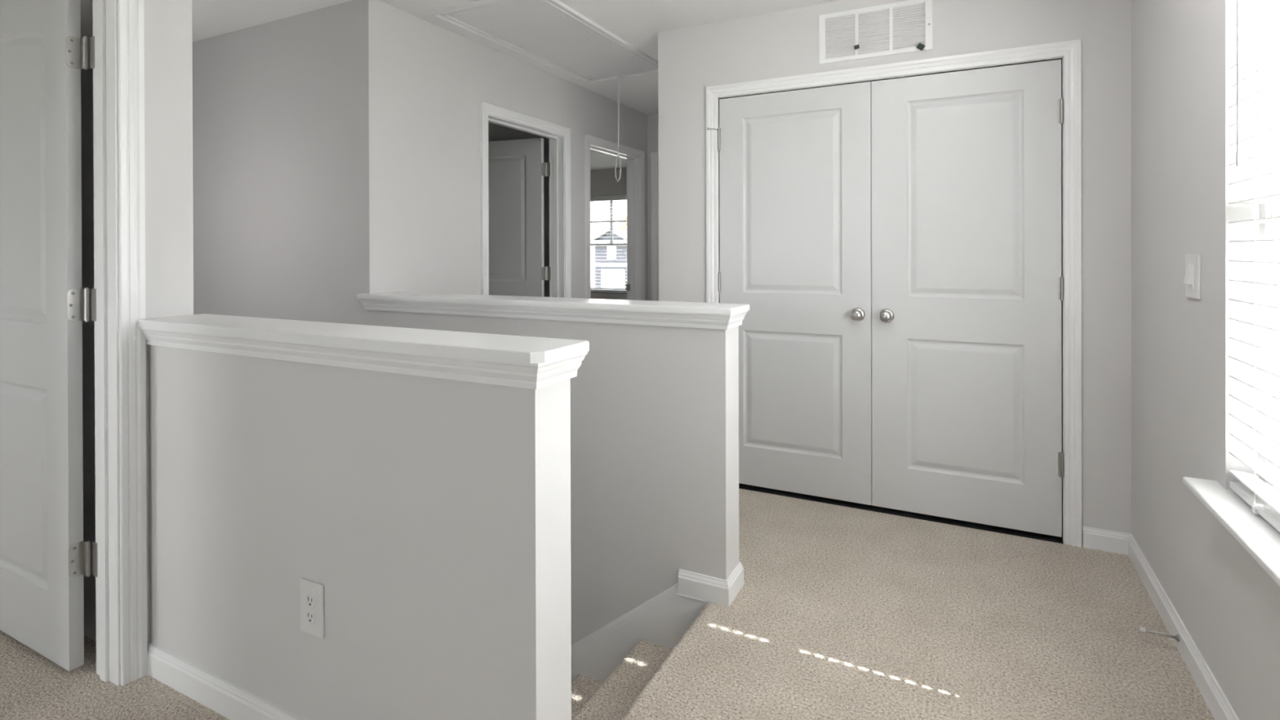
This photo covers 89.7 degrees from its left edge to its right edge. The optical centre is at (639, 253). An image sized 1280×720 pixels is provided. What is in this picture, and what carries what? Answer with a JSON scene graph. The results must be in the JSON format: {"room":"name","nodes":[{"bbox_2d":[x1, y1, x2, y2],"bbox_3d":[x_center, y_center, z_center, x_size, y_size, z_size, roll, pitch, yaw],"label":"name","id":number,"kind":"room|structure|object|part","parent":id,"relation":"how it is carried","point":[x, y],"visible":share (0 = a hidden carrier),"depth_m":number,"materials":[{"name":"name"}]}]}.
{"room":"stair landing","nodes":[
{"label":"stair landing","id":0,"kind":"room"},
{"bbox_2d":[143,0,149,644],"bbox_3d":[-2.334,0.014,0.310,0.125,2.450,3.632,0,0,27],"label":"wall","id":1,"kind":"structure","parent":0,"point":[144,1],"depth_m":1.90,"materials":[{"name":"paint"}]},
{"bbox_2d":[93,0,120,686],"bbox_3d":[-1.722,0.201,1.511,0.125,2.064,0.818,0,0,27],"label":"trim","id":2,"kind":"structure","parent":1,"relation":"attached to","point":[104,11],"depth_m":1.85,"materials":[{"name":"paint"}]},
{"bbox_2d":[116,0,147,685],"bbox_3d":[-1.659,0.179,1.479,0.017,2.110,0.909,0,0,27],"label":"trim","id":3,"kind":"structure","parent":1,"relation":"attached to","point":[130,13],"depth_m":1.85,"materials":[{"name":"paint"}]},
{"bbox_2d":[0,0,571,719],"bbox_3d":[-2.197,1.482,2.355,4.542,5.400,0.126,0,0,27],"label":"wall","id":4,"kind":"structure","parent":0,"point":[432,516],"depth_m":1.53,"materials":[{"name":"paint"}]},
{"bbox_2d":[0,0,97,671],"bbox_3d":[-1.968,0.203,2.043,0.820,2.024,0.169,0,0,27],"label":"door","id":5,"kind":"structure","parent":4,"relation":"in","point":[45,557],"depth_m":1.95,"materials":[{"name":"paint"}]},
{"bbox_2d":[146,641,305,719],"bbox_3d":[-0.792,1.188,1.638,1.413,0.084,0.154,0,0,27],"label":"baseboard","id":6,"kind":"structure","parent":4,"relation":"attached to","point":[225,698],"depth_m":1.75,"materials":[{"name":"paint"}]},
{"bbox_2d":[300,577,324,639],"bbox_3d":[-0.799,0.862,1.564,0.082,0.129,0.009,0,0,27],"label":"wall outlet","id":7,"kind":"object","parent":4,"relation":"attached to","point":[312,593],"visible":1,"depth_m":1.56,"materials":[{"name":"white plastic"}]},
{"bbox_2d":[306,593,315,608],"bbox_3d":[-0.799,0.842,1.563,0.033,0.033,0.006,0,0,27],"label":"receptacle","id":8,"kind":"object","parent":7,"relation":"attached to","point":[310,597],"depth_m":1.56,"materials":[{"name":"white plastic"}]},
{"bbox_2d":[306,609,315,624],"bbox_3d":[-0.799,0.881,1.563,0.033,0.033,0.006,0,0,27],"label":"receptacle","id":9,"kind":"object","parent":7,"relation":"attached to","point":[310,614],"depth_m":1.56,"materials":[{"name":"white plastic"}]},
{"bbox_2d":[137,313,589,389],"bbox_3d":[-0.786,0.226,1.631,1.432,0.076,0.192,0,0,27],"label":"ledge","id":10,"kind":"object","parent":4,"relation":"attached to","point":[532,362],"visible":1,"depth_m":1.46,"materials":[{"name":"paint"}]},
{"bbox_2d":[192,0,738,644],"bbox_3d":[-1.690,1.478,3.347,4.545,5.400,0.142,0,0,27],"label":"wall","id":11,"kind":"structure","parent":0,"point":[293,173],"depth_m":3.09,"materials":[{"name":"paint"}]},
{"bbox_2d":[356,291,749,329],"bbox_3d":[-0.466,0.226,2.718,1.856,0.076,0.208,0,0,27],"label":"ledge","id":12,"kind":"object","parent":11,"relation":"attached to","point":[652,313],"visible":1,"depth_m":2.53,"materials":[{"name":"paint"}]},
{"bbox_2d":[571,582,709,682],"bbox_3d":[-1.373,2.846,3.104,3.675,3.309,0.012,0,0,27],"label":"trim","id":13,"kind":"structure","parent":11,"relation":"attached to","point":[663,620],"depth_m":2.40,"materials":[{"name":"paint"}]},
{"bbox_2d":[677,561,743,607],"bbox_3d":[-0.451,1.186,2.713,1.790,0.088,0.172,0,0,27],"label":"baseboard","id":14,"kind":"structure","parent":11,"relation":"attached to","point":[700,587],"depth_m":2.28,"materials":[{"name":"paint"}]},
{"bbox_2d":[191,0,841,170],"bbox_3d":[-1.253,-1.325,3.832,7.691,0.200,11.500,0,0,27],"label":"ceiling","id":15,"kind":"structure","parent":0,"point":[638,23],"depth_m":3.31,"materials":[{"name":"paint"}]},
{"bbox_2d":[430,0,657,84],"bbox_3d":[-0.427,-1.222,3.768,0.660,0.026,1.495,0,0,27],"label":"attic hatch","id":16,"kind":"object","parent":15,"relation":"attached to","point":[551,33],"visible":0.94,"depth_m":3.61,"materials":[{"name":"paint"}]},
{"bbox_2d":[614,74,621,182],"bbox_3d":[-0.151,-0.859,4.393,0.051,0.735,0.016,0,0,27],"label":"pull cord","id":17,"kind":"object","parent":16,"relation":"hanging from","point":[618,153],"visible":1,"depth_m":4.39,"materials":[{"name":"white fabric"}]},
{"bbox_2d":[488,121,549,297],"bbox_3d":[-2.272,-0.002,5.625,3.844,2.450,0.100,0,0,27],"label":"wall","id":18,"kind":"structure","parent":0,"point":[496,132],"depth_m":4.77,"materials":[{"name":"paint"}]},
{"bbox_2d":[392,6,648,300],"bbox_3d":[-0.603,-0.004,4.527,0.125,2.450,2.959,0,0,27],"label":"wall","id":19,"kind":"structure","parent":0,"point":[442,77],"depth_m":3.56,"materials":[{"name":"paint"}]},
{"bbox_2d":[488,137,550,297],"bbox_3d":[-1.038,0.192,4.694,0.836,2.024,0.169,0,0,20],"label":"door","id":20,"kind":"structure","parent":19,"relation":"in","point":[517,168],"depth_m":4.62,"materials":[{"name":"paint"}]},
{"bbox_2d":[480,102,571,297],"bbox_3d":[-0.709,0.168,4.164,0.017,2.110,0.934,0,0,27],"label":"trim","id":21,"kind":"structure","parent":19,"relation":"attached to","point":[486,108],"depth_m":3.94,"materials":[{"name":"paint"}]},
{"bbox_2d":[488,114,564,297],"bbox_3d":[-0.772,0.191,4.196,0.125,2.064,0.843,0,0,27],"label":"trim","id":22,"kind":"structure","parent":19,"relation":"attached to","point":[557,242],"depth_m":4.54,"materials":[{"name":"paint"}]},
{"bbox_2d":[584,133,644,300],"bbox_3d":[-0.182,0.164,5.197,0.017,2.110,0.954,0,0,27],"label":"trim","id":23,"kind":"structure","parent":19,"relation":"attached to","point":[589,139],"depth_m":5.06,"materials":[{"name":"paint"}]},
{"bbox_2d":[590,143,639,300],"bbox_3d":[-0.245,0.186,5.230,0.125,2.064,0.863,0,0,27],"label":"trim","id":24,"kind":"structure","parent":19,"relation":"attached to","point":[633,162],"depth_m":5.59,"materials":[{"name":"paint"}]},
{"bbox_2d":[625,284,630,290],"bbox_3d":[-0.107,0.292,5.616,0.040,0.060,0.012,0,0,27],"label":"strike plate","id":25,"kind":"object","parent":19,"relation":"attached to","point":[628,286],"visible":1,"depth_m":5.62,"materials":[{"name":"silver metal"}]},
{"bbox_2d":[0,488,1214,719],"bbox_3d":[-1.256,1.375,3.901,7.216,0.300,11.000,0,0,27],"label":"floor","id":26,"kind":"structure","parent":0,"point":[838,612],"depth_m":2.02,"materials":[{"name":"beige carpet"}]},
{"bbox_2d":[738,483,1062,543],"bbox_3d":[1.115,1.220,3.086,1.530,0.002,0.072,0,0,27],"label":"threshold","id":27,"kind":"object","parent":26,"relation":"on","point":[842,503],"visible":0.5,"depth_m":3.01,"materials":[{"name":"black"}]},
{"bbox_2d":[590,168,626,299],"bbox_3d":[-0.268,0.131,9.419,3.970,2.750,0.140,0,0,27],"label":"wall","id":28,"kind":"structure","parent":0,"point":[602,182],"depth_m":9.43,"materials":[{"name":"paint"}]},
{"bbox_2d":[590,199,626,293],"bbox_3d":[-0.428,-0.138,9.544,0.920,1.451,0.060,0,0,27],"label":"window","id":29,"kind":"structure","parent":28,"relation":"in","point":[611,221],"depth_m":9.54,"materials":[{"name":"grey plastic"}]},
{"bbox_2d":[590,194,626,293],"bbox_3d":[-0.460,-0.145,9.483,0.902,1.432,0.062,0,0,27],"label":"window blind","id":30,"kind":"object","parent":29,"relation":"attached to","point":[622,197],"visible":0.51,"depth_m":9.50,"materials":[{"name":"white plastic"}]},
{"bbox_3d":[-0.716,-0.128,9.618,0.010,1.389,0.054,0,0,27],"label":"ladder cord","id":31,"kind":"part","parent":30,"relation":"part of","materials":[{"name":"white fabric"}]},
{"bbox_3d":[-0.456,0.563,9.489,0.896,0.017,0.048,0,0,27],"label":"rail","id":32,"kind":"part","parent":30,"relation":"part of","materials":[{"name":"white plastic"}]},
{"bbox_3d":[-0.199,-0.129,9.355,0.010,1.389,0.054,0,0,27],"label":"ladder cord","id":33,"kind":"part","parent":30,"relation":"part of","materials":[{"name":"white fabric"}]},
{"bbox_3d":[-0.425,-0.474,9.552,0.844,0.703,0.022,0,0,27],"label":"sash","id":34,"kind":"part","parent":29,"relation":"part of","materials":[{"name":"grey plastic"}]},
{"bbox_3d":[-0.434,0.194,9.533,0.844,0.713,0.022,0,0,27],"label":"sash","id":35,"kind":"part","parent":29,"relation":"part of","materials":[{"name":"glass"}]},
{"bbox_3d":[-0.428,-0.138,9.544,0.920,1.451,0.060,0,0,27],"label":"frame","id":36,"kind":"part","parent":29,"relation":"part of","materials":[{"name":"grey plastic"}]},
{"bbox_2d":[647,113,658,300],"bbox_3d":[0.593,-0.010,5.511,1.113,2.450,0.120,0,0,27],"label":"wall","id":37,"kind":"structure","parent":0,"point":[652,119],"depth_m":5.70,"materials":[{"name":"paint"}]},
{"bbox_2d":[650,151,658,301],"bbox_3d":[0.499,0.161,5.482,0.889,2.110,0.017,0,0,27],"label":"trim","id":38,"kind":"structure","parent":37,"relation":"attached to","point":[654,156],"depth_m":5.66,"materials":[{"name":"paint"}]},
{"bbox_2d":[657,159,658,301],"bbox_3d":[0.530,0.183,5.543,0.798,2.064,0.120,0,0,27],"label":"trim","id":39,"kind":"structure","parent":37,"relation":"attached to","point":[658,159],"depth_m":5.66,"materials":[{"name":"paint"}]},
{"bbox_2d":[657,0,1131,546],"bbox_3d":[1.073,-0.004,3.137,2.118,2.450,0.110,0,0,27],"label":"wall","id":40,"kind":"structure","parent":0,"point":[782,43],"depth_m":2.77,"materials":[{"name":"paint"}]},
{"bbox_2d":[707,81,871,505],"bbox_3d":[0.729,0.190,3.236,0.818,2.019,0.102,0,0,27],"label":"door","id":41,"kind":"structure","parent":40,"relation":"in","point":[795,166],"depth_m":3.21,"materials":[{"name":"paint"}]},
{"bbox_3d":[1.033,0.291,3.062,0.065,0.065,0.067,0,0,27],"label":"knob","id":42,"kind":"part","parent":41,"relation":"part of","materials":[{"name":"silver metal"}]},
{"bbox_2d":[818,0,932,64],"bbox_3d":[1.109,-1.054,3.051,0.508,0.239,0.014,0,0,27],"label":"air vent","id":43,"kind":"object","parent":40,"relation":"in","point":[928,3],"visible":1,"depth_m":3.04,"materials":[{"name":"metal"}]},
{"bbox_2d":[853,44,859,49],"bbox_3d":[1.035,-0.988,3.069,0.023,0.019,0.025,0,0,16],"label":"plug","id":44,"kind":"object","parent":43,"relation":"attached to","point":[856,46],"visible":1,"depth_m":3.06,"materials":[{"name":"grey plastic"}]},
{"bbox_2d":[916,42,924,50],"bbox_3d":[1.285,-0.948,2.942,0.036,0.034,0.025,0,0,16],"label":"plug","id":45,"kind":"object","parent":43,"relation":"attached to","point":[921,46],"visible":1,"depth_m":2.94,"materials":[{"name":"grey plastic"}]},
{"bbox_2d":[706,39,1081,547],"bbox_3d":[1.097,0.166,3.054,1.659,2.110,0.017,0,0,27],"label":"trim","id":46,"kind":"structure","parent":40,"relation":"attached to","point":[1071,51],"depth_m":2.70,"materials":[{"name":"paint"}]},
{"bbox_2d":[871,59,1063,537],"bbox_3d":[1.438,0.189,2.874,0.768,2.019,0.102,0,0,27],"label":"door","id":47,"kind":"structure","parent":40,"relation":"in","point":[967,282],"depth_m":2.88,"materials":[{"name":"paint"}]},
{"bbox_3d":[1.149,0.291,3.003,0.065,0.065,0.067,0,0,27],"label":"knob","id":48,"kind":"part","parent":47,"relation":"part of","materials":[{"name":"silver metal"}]},
{"bbox_2d":[1131,0,1279,719],"bbox_3d":[1.359,0.150,1.227,0.125,2.750,8.819,0,0,27],"label":"wall","id":49,"kind":"structure","parent":0,"point":[1228,605],"depth_m":1.87,"materials":[{"name":"paint"}]},
{"bbox_2d":[1139,626,1179,641],"bbox_3d":[1.614,1.182,2.001,0.097,0.022,0.020,0,0,27],"label":"door stop","id":50,"kind":"object","parent":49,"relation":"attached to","point":[1143,629],"visible":1,"depth_m":2.00,"materials":[{"name":"silver metal"}]},
{"bbox_3d":[1.617,1.181,2.000,0.078,0.010,0.008,0,0,27],"label":"rod","id":51,"kind":"part","parent":50,"relation":"part of","materials":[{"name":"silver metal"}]},
{"bbox_2d":[1082,525,1239,719],"bbox_3d":[0.598,1.189,0.052,0.165,0.084,5.827,0,0,27],"label":"baseboard","id":52,"kind":"structure","parent":49,"relation":"attached to","point":[1117,542],"depth_m":2.09,"materials":[{"name":"paint"}]},
{"bbox_2d":[1183,253,1200,299],"bbox_3d":[1.612,0.065,1.886,0.022,0.128,0.120,0,0,27],"label":"light switch","id":53,"kind":"object","parent":49,"relation":"attached to","point":[1192,280],"visible":1,"depth_m":1.87,"materials":[{"name":"white plastic"}]},
{"bbox_2d":[1182,476,1279,586],"bbox_3d":[1.208,0.617,1.068,0.141,0.019,1.456,0,0,27],"label":"window sill","id":54,"kind":"structure","parent":49,"relation":"attached to","point":[1252,531],"depth_m":1.45,"materials":[{"name":"paint"}]},
{"bbox_2d":[1258,31,1279,493],"bbox_3d":[1.381,-0.119,1.200,0.060,1.451,0.920,0,0,27],"label":"window","id":55,"kind":"structure","parent":49,"relation":"in","point":[1265,188],"depth_m":1.58,"materials":[{"name":"white glass"}]},
{"bbox_2d":[1228,0,1279,532],"bbox_3d":[1.314,-0.120,1.234,0.068,1.444,0.900,0,0,27],"label":"window blind","id":56,"kind":"object","parent":55,"relation":"attached to","point":[1264,19],"visible":1,"depth_m":1.52,"materials":[{"name":"white plastic"}]},
{"bbox_3d":[1.322,0.589,1.232,0.048,0.017,0.894,0,0,27],"label":"rail","id":57,"kind":"part","parent":56,"relation":"part of","materials":[{"name":"white plastic"}]},
{"bbox_3d":[1.445,-0.107,1.476,0.054,1.397,0.010,0,0,27],"label":"ladder cord","id":58,"kind":"part","parent":56,"relation":"part of","materials":[{"name":"white fabric"}]},
{"bbox_3d":[1.370,0.212,1.208,0.022,0.713,0.844,0,0,27],"label":"sash","id":59,"kind":"part","parent":55,"relation":"part of","materials":[{"name":"white plastic"}]},
{"label":"outside","id":60,"kind":"structure","parent":0,"visible":0},
{"bbox_3d":[9.441,5.924,62.557,200.000,0.200,240.000,0,0,27],"label":"ground","id":61,"kind":"structure","parent":60,"visible":0},
{"bbox_2d":[590,245,595,287],"bbox_3d":[-11.037,1.701,108.609,15.700,8.100,10.500,0,0,27],"label":"house","id":62,"kind":"structure","parent":61,"relation":"on","point":[593,248],"depth_m":101.45,"materials":[{"name":"beige"}]},
{"bbox_2d":[590,228,626,288],"bbox_3d":[-1.729,0.971,100.888,8.700,9.550,9.800,0,0,27],"label":"house","id":63,"kind":"structure","parent":61,"relation":"on","point":[614,276],"depth_m":97.47,"materials":[{"name":"grey stone"}]},
{"bbox_3d":[-4.340,0.264,97.418,1.000,0.700,0.050,0,0,27],"label":"pane","id":64,"kind":"part","parent":63,"relation":"part of","materials":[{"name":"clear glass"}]},
{"bbox_3d":[-4.099,4.038,97.441,4.000,3.450,0.120,0,0,27],"label":"garage door","id":65,"kind":"part","parent":63,"relation":"part of","materials":[{"name":"paint"}]},
{"bbox_2d":[607,207,626,230],"bbox_3d":[-1.661,-1.664,114.257,8.281,14.741,9.317,0,0,27],"label":"tree","id":66,"kind":"object","parent":61,"relation":"on","point":[620,227],"visible":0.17,"depth_m":113.34,"materials":[{"name":"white plant"}]},
{"bbox_3d":[-1.948,4.230,2.870,4.511,0.100,1.248,0,0,27],"label":"floor","id":67,"kind":"structure","parent":0,"visible":0},
{"bbox_2d":[571,640,672,719],"bbox_3d":[-1.533,2.788,2.643,3.539,2.704,0.954,0,0,27],"label":"staircase","id":68,"kind":"structure","parent":67,"relation":"on","point":[592,699],"depth_m":2.19,"materials":[{"name":"beige carpet"}]}
]}

